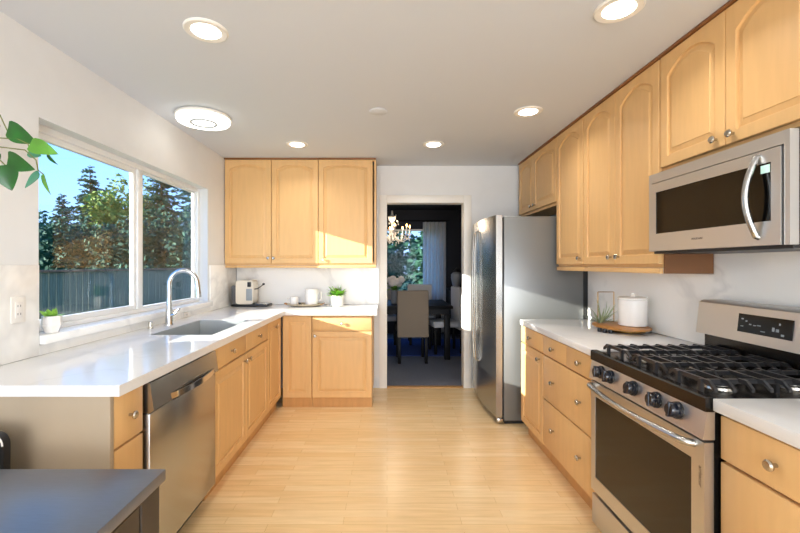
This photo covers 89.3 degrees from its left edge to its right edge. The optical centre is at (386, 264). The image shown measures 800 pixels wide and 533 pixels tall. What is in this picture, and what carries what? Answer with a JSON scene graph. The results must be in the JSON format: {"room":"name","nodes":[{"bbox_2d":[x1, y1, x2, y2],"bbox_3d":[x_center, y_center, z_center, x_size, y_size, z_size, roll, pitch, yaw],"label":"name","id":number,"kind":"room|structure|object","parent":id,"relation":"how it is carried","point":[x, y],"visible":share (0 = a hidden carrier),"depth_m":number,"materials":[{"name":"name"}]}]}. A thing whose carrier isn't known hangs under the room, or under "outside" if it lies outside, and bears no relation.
{"room":"kitchen","nodes":[
{"label":"kitchen","id":0,"kind":"room"},
{"bbox_2d":[0,11,224,300],"bbox_3d":[-1.730,0.130,0.555,0.140,2.440,7.790,0,0,0],"label":"wall","id":1,"kind":"structure","parent":0,"point":[41,84],"depth_m":2.16,"materials":[{"name":"white paint"}]},
{"bbox_2d":[0,265,236,364],"bbox_3d":[-1.653,0.214,2.940,0.014,0.428,2.988,0,0,0],"label":"backsplash","id":2,"kind":"structure","parent":1,"relation":"attached to","point":[18,341],"depth_m":1.88,"materials":[{"name":"stone"}]},
{"bbox_2d":[10,296,25,323],"bbox_3d":[-1.641,0.200,1.803,0.009,0.116,0.072,0,0,0],"label":"power outlet","id":3,"kind":"object","parent":2,"relation":"attached to","point":[17,304],"visible":1,"depth_m":1.80,"materials":[{"name":"white plastic"}]},
{"bbox_2d":[39,124,198,331],"bbox_3d":[-1.765,-0.185,2.840,0.060,1.040,1.820,0,0,0],"label":"window","id":4,"kind":"structure","parent":1,"relation":"in","point":[136,171],"depth_m":2.80,"materials":[{"name":"white plastic"}]},
{"bbox_2d":[39,301,212,344],"bbox_3d":[-1.711,0.358,2.850,0.178,0.044,1.860,0,0,0],"label":"window sill slab","id":5,"kind":"structure","parent":1,"relation":"attached to","point":[69,332],"depth_m":2.41,"materials":[{"name":"stone"}]},
{"bbox_2d":[40,308,62,332],"bbox_3d":[-1.667,0.275,2.021,0.106,0.121,0.084,0,0,-39],"label":"potted plant","id":6,"kind":"object","parent":5,"relation":"on","point":[51,322],"visible":1,"depth_m":2.00,"materials":[{"name":"green plant"}]},
{"bbox_2d":[231,303,271,306],"bbox_3d":[-1.413,0.416,4.240,0.375,0.025,0.180,0,0,0],"label":"tray","id":7,"kind":"object","parent":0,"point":[233,304],"depth_m":4.15,"materials":[{"name":"black plastic"}]},
{"bbox_2d":[0,0,728,209],"bbox_3d":[0.175,-1.130,2.400,4.350,0.080,11.480,0,0,0],"label":"ceiling","id":8,"kind":"structure","parent":0,"point":[455,73],"depth_m":2.20,"materials":[{"name":"white paint"}]},
{"bbox_2d":[0,115,57,194],"bbox_3d":[-1.415,-0.673,1.500,0.410,0.832,0.160,0,0,0],"label":"pothos","id":9,"kind":"object","parent":8,"relation":"hanging from","point":[15,133],"visible":1,"depth_m":1.49,"materials":[{"name":"green plant"}]},
{"bbox_2d":[174,106,230,130],"bbox_3d":[-1.340,-1.060,2.960,0.380,0.060,0.380,0,0,0],"label":"ceiling lamp","id":10,"kind":"object","parent":8,"relation":"attached to","point":[203,118],"visible":1,"depth_m":2.88,"materials":[{"name":"white plastic"}]},
{"bbox_2d":[182,17,228,42],"bbox_3d":[-0.840,-1.085,1.880,0.196,0.011,0.196,0,0,0],"label":"recessed light","id":11,"kind":"object","parent":8,"relation":"in","point":[202,29],"visible":1,"depth_m":1.86,"materials":[{"name":"white plastic"}]},
{"bbox_2d":[286,141,307,147],"bbox_3d":[-0.810,-1.085,3.650,0.196,0.011,0.196,0,0,0],"label":"recessed light","id":12,"kind":"object","parent":8,"relation":"in","point":[295,144],"visible":1,"depth_m":3.63,"materials":[{"name":"white"}]},
{"bbox_2d":[369,108,387,114],"bbox_3d":[-0.060,-1.085,2.870,0.130,0.009,0.130,0,0,0],"label":"cover plate","id":13,"kind":"object","parent":8,"relation":"attached to","point":[375,111],"visible":1,"depth_m":2.85,"materials":[{"name":"white plastic"}]},
{"bbox_2d":[387,210,411,245],"bbox_3d":[0.080,-0.691,6.350,0.585,0.797,0.585,0,0,16],"label":"chandelier","id":14,"kind":"object","parent":8,"relation":"hanging from","point":[391,217],"visible":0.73,"depth_m":6.32,"materials":[{"name":"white glass"}]},
{"bbox_2d":[423,141,444,147],"bbox_3d":[0.420,-1.085,3.650,0.196,0.011,0.196,0,0,0],"label":"recessed light","id":15,"kind":"object","parent":8,"relation":"in","point":[430,144],"visible":1,"depth_m":3.63,"materials":[{"name":"white"}]},
{"bbox_2d":[514,106,542,116],"bbox_3d":[1.000,-1.085,2.870,0.196,0.011,0.196,0,0,0],"label":"recessed light","id":16,"kind":"object","parent":8,"relation":"in","point":[527,111],"visible":1,"depth_m":2.85,"materials":[{"name":"white"}]},
{"bbox_2d":[593,0,645,22],"bbox_3d":[0.985,-1.085,1.720,0.196,0.011,0.196,0,0,0],"label":"recessed light","id":17,"kind":"object","parent":8,"relation":"in","point":[609,11],"visible":1,"depth_m":1.72,"materials":[{"name":"white plastic"}]},
{"bbox_2d":[237,166,520,387],"bbox_3d":[0.175,0.130,4.510,4.550,2.440,0.120,0,0,0],"label":"wall","id":18,"kind":"structure","parent":0,"point":[493,190],"depth_m":4.45,"materials":[{"name":"white paint"}]},
{"bbox_2d":[224,158,318,267],"bbox_3d":[-1.178,-0.530,4.260,0.954,1.117,0.340,0,0,0],"label":"upper cabinet","id":19,"kind":"object","parent":18,"relation":"attached to","point":[272,204],"visible":0.99,"depth_m":4.12,"materials":[{"name":"brown wood"}]},
{"bbox_2d":[237,268,378,303],"bbox_3d":[-0.867,0.230,4.443,1.554,0.396,0.014,0,0,0],"label":"backsplash","id":20,"kind":"structure","parent":18,"relation":"attached to","point":[361,285],"depth_m":4.44,"materials":[{"name":"stone"}]},
{"bbox_2d":[318,158,376,267],"bbox_3d":[-0.406,-0.530,4.260,0.586,1.117,0.340,0,0,0],"label":"upper cabinet","id":21,"kind":"object","parent":18,"relation":"attached to","point":[347,186],"visible":1,"depth_m":4.12,"materials":[{"name":"brown wood"}]},
{"bbox_2d":[379,195,386,387],"bbox_3d":[-0.043,0.292,4.501,0.085,2.115,0.138,0,0,0],"label":"trim","id":22,"kind":"structure","parent":18,"relation":"attached to","point":[382,198],"depth_m":4.43,"materials":[{"name":"white wood"}]},
{"bbox_2d":[387,195,463,204],"bbox_3d":[0.420,-0.723,4.501,0.880,0.085,0.138,0,0,0],"label":"trim","id":23,"kind":"structure","parent":18,"relation":"attached to","point":[391,199],"depth_m":4.43,"materials":[{"name":"white wood"}]},
{"bbox_2d":[387,386,463,387],"bbox_3d":[0.420,1.346,4.475,0.840,0.008,0.070,0,0,0],"label":"trim","id":24,"kind":"structure","parent":18,"relation":"attached to","point":[387,386],"depth_m":4.44,"materials":[{"name":"brown wood"}]},
{"bbox_2d":[461,195,470,387],"bbox_3d":[0.882,0.292,4.501,0.085,2.115,0.138,0,0,0],"label":"trim","id":25,"kind":"structure","parent":18,"relation":"attached to","point":[466,206],"depth_m":4.43,"materials":[{"name":"white wood"}]},
{"bbox_2d":[178,333,601,532],"bbox_3d":[0.175,1.380,2.390,4.350,0.060,11.420,0,0,0],"label":"floor","id":26,"kind":"structure","parent":0,"point":[415,460],"depth_m":2.62,"materials":[{"name":"brown wood"}]},
{"bbox_2d":[0,431,10,468],"bbox_3d":[-1.442,0.950,1.147,0.385,0.800,0.395,0,0,0],"label":"chair","id":27,"kind":"object","parent":26,"relation":"on","point":[5,444],"visible":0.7,"depth_m":1.33,"materials":[{"name":"black plastic"}]},
{"bbox_2d":[0,397,113,468],"bbox_3d":[-1.320,0.911,1.465,0.650,0.878,0.018,0,0,0],"label":"end panel","id":28,"kind":"object","parent":26,"relation":"on","point":[43,432],"visible":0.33,"depth_m":1.46,"materials":[{"name":"beige wood"}]},
{"bbox_2d":[0,469,165,532],"bbox_3d":[-1.125,0.975,0.722,0.949,0.750,0.943,0,0,0],"label":"table","id":29,"kind":"object","parent":26,"relation":"on","point":[31,500],"visible":1,"depth_m":1.06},
{"bbox_2d":[114,385,142,468],"bbox_3d":[-1.308,0.911,1.565,0.685,0.878,0.178,0,0,0],"label":"base cabinet","id":30,"kind":"object","parent":26,"relation":"on","point":[128,408],"visible":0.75,"depth_m":1.56,"materials":[{"name":"brown wood"}]},
{"bbox_2d":[140,351,217,532],"bbox_3d":[-1.274,0.914,1.986,0.682,0.872,0.649,0,0,0],"label":"dishwasher","id":31,"kind":"object","parent":26,"relation":"on","point":[178,431],"visible":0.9,"depth_m":1.93,"materials":[{"name":"grey metal"}]},
{"bbox_2d":[202,324,267,500],"bbox_3d":[-1.308,0.911,2.853,0.685,0.878,1.071,0,0,0],"label":"base cabinet","id":32,"kind":"object","parent":26,"relation":"on","point":[241,377],"visible":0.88,"depth_m":2.74,"materials":[{"name":"brown wood"}]},
{"bbox_2d":[0,304,377,396],"bbox_3d":[-0.877,0.450,2.947,1.564,0.040,3.004,0,0,0],"label":"countertop","id":33,"kind":"structure","parent":32,"relation":"on","point":[114,366],"depth_m":1.90,"materials":[{"name":"stone"}]},
{"bbox_2d":[147,321,152,328],"bbox_3d":[-1.600,0.405,2.740,0.036,0.050,0.036,0,0,0],"label":"soap dispenser","id":34,"kind":"object","parent":33,"relation":"on","point":[150,323],"visible":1,"depth_m":2.73,"materials":[{"name":"silver metal"}]},
{"bbox_2d":[164,268,201,325],"bbox_3d":[-1.467,0.227,2.911,0.246,0.405,0.069,0,0,-9],"label":"faucet","id":35,"kind":"object","parent":33,"relation":"on","point":[169,314],"visible":1,"depth_m":2.89,"materials":[{"name":"silver metal"}]},
{"bbox_2d":[151,320,247,334],"bbox_3d":[-1.270,0.548,2.830,0.389,0.232,0.679,0,0,0],"label":"sink","id":36,"kind":"object","parent":33,"relation":"in","point":[201,327],"visible":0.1,"depth_m":3.17,"materials":[{"name":"silver metal"}]},
{"bbox_2d":[231,280,271,306],"bbox_3d":[-1.415,0.294,4.235,0.380,0.269,0.190,0,0,0],"label":"coffee machine","id":37,"kind":"object","parent":33,"relation":"on","point":[244,293],"visible":1,"depth_m":4.16,"materials":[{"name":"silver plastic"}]},
{"bbox_2d":[284,303,324,306],"bbox_3d":[-0.860,0.411,4.220,0.418,0.036,0.222,0,0,0],"label":"serving tray","id":38,"kind":"object","parent":33,"relation":"on","point":[289,304],"visible":0.93,"depth_m":4.14,"materials":[{"name":"stone"}]},
{"bbox_2d":[287,297,298,303],"bbox_3d":[-0.977,0.374,4.227,0.112,0.085,0.084,0,0,30],"label":"mug","id":39,"kind":"object","parent":38,"relation":"on","point":[293,300],"visible":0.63,"depth_m":4.19,"materials":[{"name":"white ceramic"}]},
{"bbox_2d":[305,289,321,303],"bbox_3d":[-0.778,0.334,4.215,0.152,0.165,0.135,0,0,38],"label":"mug","id":40,"kind":"object","parent":38,"relation":"on","point":[311,295],"visible":0.81,"depth_m":4.17,"materials":[{"name":"white ceramic"}]},
{"bbox_2d":[326,283,346,306],"bbox_3d":[-0.524,0.311,4.246,0.253,0.236,0.269,0,0,22],"label":"potted plant","id":41,"kind":"object","parent":33,"relation":"on","point":[337,296],"visible":1,"depth_m":4.19,"materials":[{"name":"green plant"}]},
{"bbox_2d":[262,317,280,425],"bbox_3d":[-1.308,0.911,3.606,0.685,0.878,0.426,0,0,0],"label":"base cabinet","id":42,"kind":"object","parent":26,"relation":"on","point":[274,327],"visible":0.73,"depth_m":3.58,"materials":[{"name":"brown wood"}]},
{"bbox_2d":[283,315,311,406],"bbox_3d":[-0.852,0.911,4.130,0.280,0.878,0.600,0,0,0],"label":"base cabinet","id":43,"kind":"object","parent":26,"relation":"on","point":[297,329],"visible":0.87,"depth_m":3.83,"materials":[{"name":"brown wood"}]},
{"bbox_2d":[312,315,373,406],"bbox_3d":[-0.425,0.911,4.115,0.568,0.878,0.630,0,0,0],"label":"base cabinet","id":44,"kind":"object","parent":26,"relation":"on","point":[342,345],"visible":0.98,"depth_m":3.83,"materials":[{"name":"brown wood"}]},
{"bbox_2d":[396,290,428,363],"bbox_3d":[0.347,0.850,5.750,0.430,1.000,0.460,0,0,-2],"label":"dining chair","id":45,"kind":"object","parent":26,"relation":"on","point":[412,305],"visible":1,"depth_m":5.52,"materials":[{"name":"fabric"}]},
{"bbox_2d":[387,339,460,355],"bbox_3d":[-0.075,1.347,6.680,2.850,0.010,1.360,0,0,0],"label":"area rug","id":46,"kind":"object","parent":26,"relation":"on","point":[414,349],"visible":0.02,"depth_m":6.51,"materials":[{"name":"blue fabric"}]},
{"bbox_2d":[387,284,396,344],"bbox_3d":[-0.050,0.842,6.990,0.430,1.000,0.460,0,0,0],"label":"dining chair","id":47,"kind":"object","parent":46,"relation":"on","point":[393,318],"visible":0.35,"depth_m":6.77,"materials":[{"name":"black wood"}]},
{"bbox_2d":[387,300,452,359],"bbox_3d":[0.045,0.968,6.300,1.790,0.765,1.100,0,0,0],"label":"dining table","id":48,"kind":"object","parent":46,"relation":"on","point":[438,308],"visible":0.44,"depth_m":5.80,"materials":[{"name":"black wood"}]},
{"bbox_2d":[387,276,404,303],"bbox_3d":[0.115,0.372,6.156,0.337,0.422,0.346,0,0,0],"label":"flower vase","id":49,"kind":"object","parent":48,"relation":"on","point":[395,283],"visible":0.98,"depth_m":6.09,"materials":[{"name":"grey ceramic"}]},
{"bbox_2d":[408,284,433,344],"bbox_3d":[0.580,0.842,6.990,0.430,1.000,0.460,0,0,0],"label":"dining chair","id":50,"kind":"object","parent":46,"relation":"on","point":[428,287],"visible":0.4,"depth_m":7.15,"materials":[{"name":"grey fabric"}]},
{"bbox_2d":[428,286,460,354],"bbox_3d":[0.902,0.842,6.288,0.460,1.000,0.430,0,0,-8],"label":"dining chair","id":51,"kind":"object","parent":46,"relation":"on","point":[455,320],"visible":0.78,"depth_m":6.17,"materials":[{"name":"grey fabric"}]},
{"bbox_2d":[446,288,459,333],"bbox_3d":[1.710,0.898,7.707,1.120,0.907,0.555,0,0,0],"label":"sideboard","id":52,"kind":"object","parent":26,"relation":"on","point":[448,290],"visible":0.18,"depth_m":7.58,"materials":[{"name":"black wood"}]},
{"bbox_2d":[451,268,460,286],"bbox_3d":[1.300,0.245,7.600,0.200,0.396,0.200,0,0,0],"label":"urn","id":53,"kind":"object","parent":52,"relation":"on","point":[456,275],"visible":0.8,"depth_m":7.53,"materials":[{"name":"grey ceramic"}]},
{"bbox_2d":[472,215,587,422],"bbox_3d":[1.274,0.462,3.897,0.862,1.771,0.937,0,0,0],"label":"refrigerator","id":54,"kind":"object","parent":26,"relation":"on","point":[516,276],"visible":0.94,"depth_m":3.43,"materials":[{"name":"grey metal"}]},
{"bbox_2d":[521,325,551,461],"bbox_3d":[1.370,0.911,3.007,0.660,0.878,0.453,0,0,0],"label":"base cabinet","id":55,"kind":"object","parent":26,"relation":"on","point":[532,353],"visible":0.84,"depth_m":2.98,"materials":[{"name":"brown wood"}]},
{"bbox_2d":[543,335,594,508],"bbox_3d":[1.370,0.911,2.419,0.660,0.878,0.716,0,0,0],"label":"base cabinet","id":56,"kind":"object","parent":26,"relation":"on","point":[566,369],"visible":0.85,"depth_m":2.40,"materials":[{"name":"brown wood"}]},
{"bbox_2d":[520,319,703,355],"bbox_3d":[1.379,0.450,2.627,0.659,0.040,1.146,0,0,0],"label":"countertop","id":57,"kind":"structure","parent":56,"relation":"on","point":[581,335],"depth_m":2.47,"materials":[{"name":"stone"}]},
{"bbox_2d":[592,321,651,333],"bbox_3d":[1.516,0.410,2.640,0.329,0.038,0.408,0,0,0],"label":"wooden tray","id":58,"kind":"object","parent":57,"relation":"on","point":[612,327],"visible":0.89,"depth_m":2.54,"materials":[{"name":"brown wood"}]},
{"bbox_2d":[585,292,617,322],"bbox_3d":[1.429,0.286,2.700,0.243,0.208,0.278,0,0,27],"label":"air plant","id":59,"kind":"object","parent":58,"relation":"on","point":[605,316],"visible":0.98,"depth_m":2.71,"materials":[{"name":"green plant"}]},
{"bbox_2d":[617,293,647,326],"bbox_3d":[1.585,0.285,2.615,0.170,0.212,0.170,0,0,0],"label":"canister","id":60,"kind":"object","parent":58,"relation":"on","point":[632,309],"visible":1,"depth_m":2.55,"materials":[{"name":"white ceramic"}]},
{"bbox_2d":[587,299,799,532],"bbox_3d":[1.321,0.762,1.679,0.737,1.176,0.741,0,0,0],"label":"gas range","id":61,"kind":"object","parent":26,"relation":"on","point":[656,459],"visible":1,"depth_m":1.62,"materials":[{"name":"grey metal"}]},
{"bbox_2d":[591,350,799,411],"bbox_3d":[1.315,0.452,1.679,0.570,0.048,0.739,0,0,0],"label":"cooktop","id":62,"kind":"object","parent":61,"relation":"in","point":[684,391],"depth_m":1.50,"materials":[{"name":"black metal"}]},
{"bbox_2d":[721,416,799,532],"bbox_3d":[1.370,0.911,1.103,0.660,0.878,0.398,0,0,0],"label":"base cabinet","id":63,"kind":"object","parent":26,"relation":"on","point":[760,473],"visible":0.94,"depth_m":1.17,"materials":[{"name":"brown wood"}]},
{"bbox_3d":[1.370,0.911,0.701,0.660,0.878,0.398,0,0,0],"label":"base cabinet","id":64,"kind":"object","parent":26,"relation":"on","visible":0},
{"bbox_2d":[713,399,799,448],"bbox_3d":[1.379,0.450,0.903,0.659,0.040,0.806,0,0,0],"label":"countertop","id":65,"kind":"structure","parent":64,"relation":"on","point":[779,419],"depth_m":1.18,"materials":[{"name":"stone"}]},
{"bbox_2d":[387,210,460,332],"bbox_3d":[0.175,0.130,8.070,4.350,2.440,0.140,0,0,0],"label":"wall","id":66,"kind":"structure","parent":0,"point":[453,226],"depth_m":8.00,"materials":[{"name":"black paint"}]},
{"bbox_2d":[387,229,422,230],"bbox_3d":[-0.120,-0.080,8.060,2.360,1.260,0.060,0,0,0],"label":"window","id":67,"kind":"structure","parent":66,"relation":"in","point":[387,229],"depth_m":8.03,"materials":[{"name":"white plastic"}]},
{"bbox_2d":[387,220,448,332],"bbox_3d":[-0.140,0.222,7.903,2.720,2.196,0.059,0,0,0],"label":"curtain","id":68,"kind":"object","parent":66,"relation":"hanging from","point":[434,233],"visible":0.75,"depth_m":7.90,"materials":[{"name":"blue fabric"}]},
{"bbox_2d":[423,222,445,332],"bbox_3d":[0.925,0.240,7.903,0.450,2.160,0.059,0,0,0],"label":"drape","id":69,"kind":"object","parent":68,"relation":"hanging from","point":[434,233],"depth_m":7.90,"materials":[{"name":"blue fabric"}]},
{"bbox_2d":[552,214,713,318],"bbox_3d":[1.780,0.130,0.555,0.140,2.440,7.790,0,0,0],"label":"wall","id":70,"kind":"structure","parent":0,"point":[589,317],"depth_m":3.11,"materials":[{"name":"white paint"}]},
{"bbox_2d":[518,136,556,215],"bbox_3d":[1.542,-0.799,3.881,0.305,0.579,0.955,0,0,0],"label":"upper cabinet","id":71,"kind":"object","parent":70,"relation":"attached to","point":[538,170],"visible":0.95,"depth_m":3.80,"materials":[{"name":"brown wood"}]},
{"bbox_2d":[555,115,585,270],"bbox_3d":[1.542,-0.522,3.166,0.305,1.134,0.466,0,0,0],"label":"upper cabinet","id":72,"kind":"object","parent":70,"relation":"attached to","point":[570,140],"visible":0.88,"depth_m":3.13,"materials":[{"name":"brown wood"}]},
{"bbox_2d":[582,56,713,273],"bbox_3d":[1.542,-0.522,2.515,0.305,1.134,0.828,0,0,0],"label":"upper cabinet","id":73,"kind":"object","parent":70,"relation":"attached to","point":[622,130],"depth_m":2.41,"materials":[{"name":"brown wood"}]},
{"bbox_2d":[588,251,799,344],"bbox_3d":[1.703,0.182,1.960,0.014,0.494,2.920,0,0,0],"label":"backsplash","id":74,"kind":"structure","parent":70,"relation":"attached to","point":[773,278],"depth_m":2.23,"materials":[{"name":"stone"}]},
{"bbox_2d":[658,0,799,170],"bbox_3d":[1.542,-0.787,1.710,0.305,0.604,0.798,0,0,0],"label":"upper cabinet","id":75,"kind":"object","parent":70,"relation":"attached to","point":[733,80],"visible":0.98,"depth_m":1.67,"materials":[{"name":"brown wood"}]},
{"bbox_2d":[649,128,799,253],"bbox_3d":[1.484,-0.254,1.696,0.420,0.396,0.719,0,0,0],"label":"microwave","id":76,"kind":"object","parent":75,"relation":"attached to","point":[744,198],"visible":1,"depth_m":1.56,"materials":[{"name":"grey metal"}]},
{"label":"outside","id":77,"kind":"structure","parent":0,"visible":0},
{"bbox_2d":[398,274,416,289],"bbox_3d":[-15.000,1.650,25.000,90.000,0.100,90.000,0,0,0],"label":"ground","id":78,"kind":"structure","parent":77,"point":[410,276],"depth_m":37.03,"materials":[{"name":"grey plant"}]},
{"bbox_2d":[39,225,50,269],"bbox_3d":[-13.094,-0.150,14.565,2.262,3.501,1.966,0,0,18],"label":"shrub","id":79,"kind":"object","parent":78,"relation":"on","point":[39,225],"visible":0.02,"depth_m":14.68,"materials":[{"name":"green plant"}]},
{"bbox_2d":[39,209,58,236],"bbox_3d":[-14.856,-0.397,17.463,1.801,3.994,2.063,0,0,-34],"label":"shrub","id":80,"kind":"object","parent":78,"relation":"on","point":[44,219],"visible":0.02,"depth_m":17.47,"materials":[{"name":"green plant"}]},
{"bbox_2d":[42,194,74,238],"bbox_3d":[-21.774,-1.585,27.011,3.892,6.374,4.096,0,0,-18],"label":"conifer tree","id":81,"kind":"object","parent":78,"relation":"on","point":[59,212],"visible":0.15,"depth_m":26.89,"materials":[{"name":"green plant"}]},
{"bbox_2d":[39,216,99,272],"bbox_3d":[-11.121,-0.043,14.131,2.204,3.287,1.953,0,0,0],"label":"shrub","id":82,"kind":"object","parent":78,"relation":"on","point":[67,253],"visible":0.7,"depth_m":13.74,"materials":[{"name":"green plant"}]},
{"bbox_2d":[58,166,105,229],"bbox_3d":[-17.342,-2.099,23.401,4.053,7.402,3.697,0,0,39],"label":"conifer tree","id":83,"kind":"object","parent":78,"relation":"on","point":[91,183],"visible":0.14,"depth_m":23.22,"materials":[{"name":"green plant"}]},
{"bbox_2d":[69,216,100,263],"bbox_3d":[-12.787,-0.248,17.143,1.832,3.695,2.058,0,0,-41],"label":"shrub","id":84,"kind":"object","parent":78,"relation":"on","point":[85,228],"visible":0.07,"depth_m":16.99,"materials":[{"name":"green plant"}]},
{"bbox_2d":[83,222,128,271],"bbox_3d":[-9.600,0.049,14.191,1.933,3.102,1.755,0,0,30],"label":"shrub","id":85,"kind":"object","parent":78,"relation":"on","point":[108,253],"visible":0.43,"depth_m":13.73,"materials":[{"name":"green plant"}]},
{"bbox_2d":[80,173,148,232],"bbox_3d":[-13.056,-1.430,19.434,2.406,6.060,2.848,0,0,21],"label":"leafy tree","id":86,"kind":"object","parent":78,"relation":"on","point":[111,210],"visible":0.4,"depth_m":18.92,"materials":[{"name":"green plant"}]},
{"bbox_2d":[39,268,190,318],"bbox_3d":[-5.510,0.844,11.750,0.100,1.524,13.500,0,0,0],"label":"fence","id":87,"kind":"object","parent":78,"relation":"on","point":[87,290],"visible":0.16,"depth_m":7.69,"materials":[{"name":"grey wood"}]},
{"bbox_2d":[105,215,144,238],"bbox_3d":[-11.008,-0.239,16.921,2.228,3.679,1.780,0,0,0],"label":"shrub","id":88,"kind":"object","parent":78,"relation":"on","point":[119,220],"visible":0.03,"depth_m":16.92,"materials":[{"name":"green plant"}]},
{"bbox_2d":[121,178,154,219],"bbox_3d":[-17.484,-2.392,29.027,3.354,7.985,3.201,0,0,39],"label":"leafy tree","id":89,"kind":"object","parent":78,"relation":"on","point":[147,194],"visible":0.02,"depth_m":28.87,"materials":[{"name":"green plant"}]},
{"bbox_2d":[114,215,171,271],"bbox_3d":[-8.219,-0.070,13.962,2.136,3.341,1.952,0,0,0],"label":"shrub","id":90,"kind":"object","parent":78,"relation":"on","point":[153,253],"visible":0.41,"depth_m":13.81,"materials":[{"name":"green plant"}]},
{"bbox_2d":[143,178,190,230],"bbox_3d":[-12.644,-2.499,22.472,3.973,8.202,3.985,0,0,28],"label":"conifer tree","id":91,"kind":"object","parent":78,"relation":"on","point":[162,202],"visible":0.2,"depth_m":22.29,"materials":[{"name":"green plant"}]},
{"bbox_2d":[154,212,181,265],"bbox_3d":[-9.209,-0.333,16.886,2.075,3.866,1.714,0,0,30],"label":"shrub","id":92,"kind":"object","parent":78,"relation":"on","point":[167,234],"visible":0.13,"depth_m":16.79,"materials":[{"name":"green plant"}]},
{"bbox_2d":[160,211,190,269],"bbox_3d":[-6.968,-0.165,14.292,1.974,3.531,2.210,0,0,0],"label":"shrub","id":93,"kind":"object","parent":78,"relation":"on","point":[181,255],"visible":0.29,"depth_m":13.70,"materials":[{"name":"green plant"}]},
{"bbox_2d":[172,189,190,227],"bbox_3d":[-13.236,-3.649,27.556,4.079,10.502,4.464,0,0,-7],"label":"conifer tree","id":94,"kind":"object","parent":78,"relation":"on","point":[186,208],"visible":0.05,"depth_m":27.11,"materials":[{"name":"green plant"}]},
{"bbox_2d":[387,231,419,289],"bbox_3d":[-0.053,0.003,14.409,2.614,3.195,2.638,0,0,38],"label":"tree","id":95,"kind":"object","parent":78,"relation":"on","point":[396,262],"visible":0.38,"depth_m":13.83,"materials":[{"name":"green plant"}]},
{"bbox_2d":[406,231,422,283],"bbox_3d":[1.863,-0.044,12.163,2.681,3.289,2.450,0,0,29],"label":"tree","id":96,"kind":"object","parent":78,"relation":"on","point":[418,262],"visible":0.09,"depth_m":12.04,"materials":[{"name":"green plant"}]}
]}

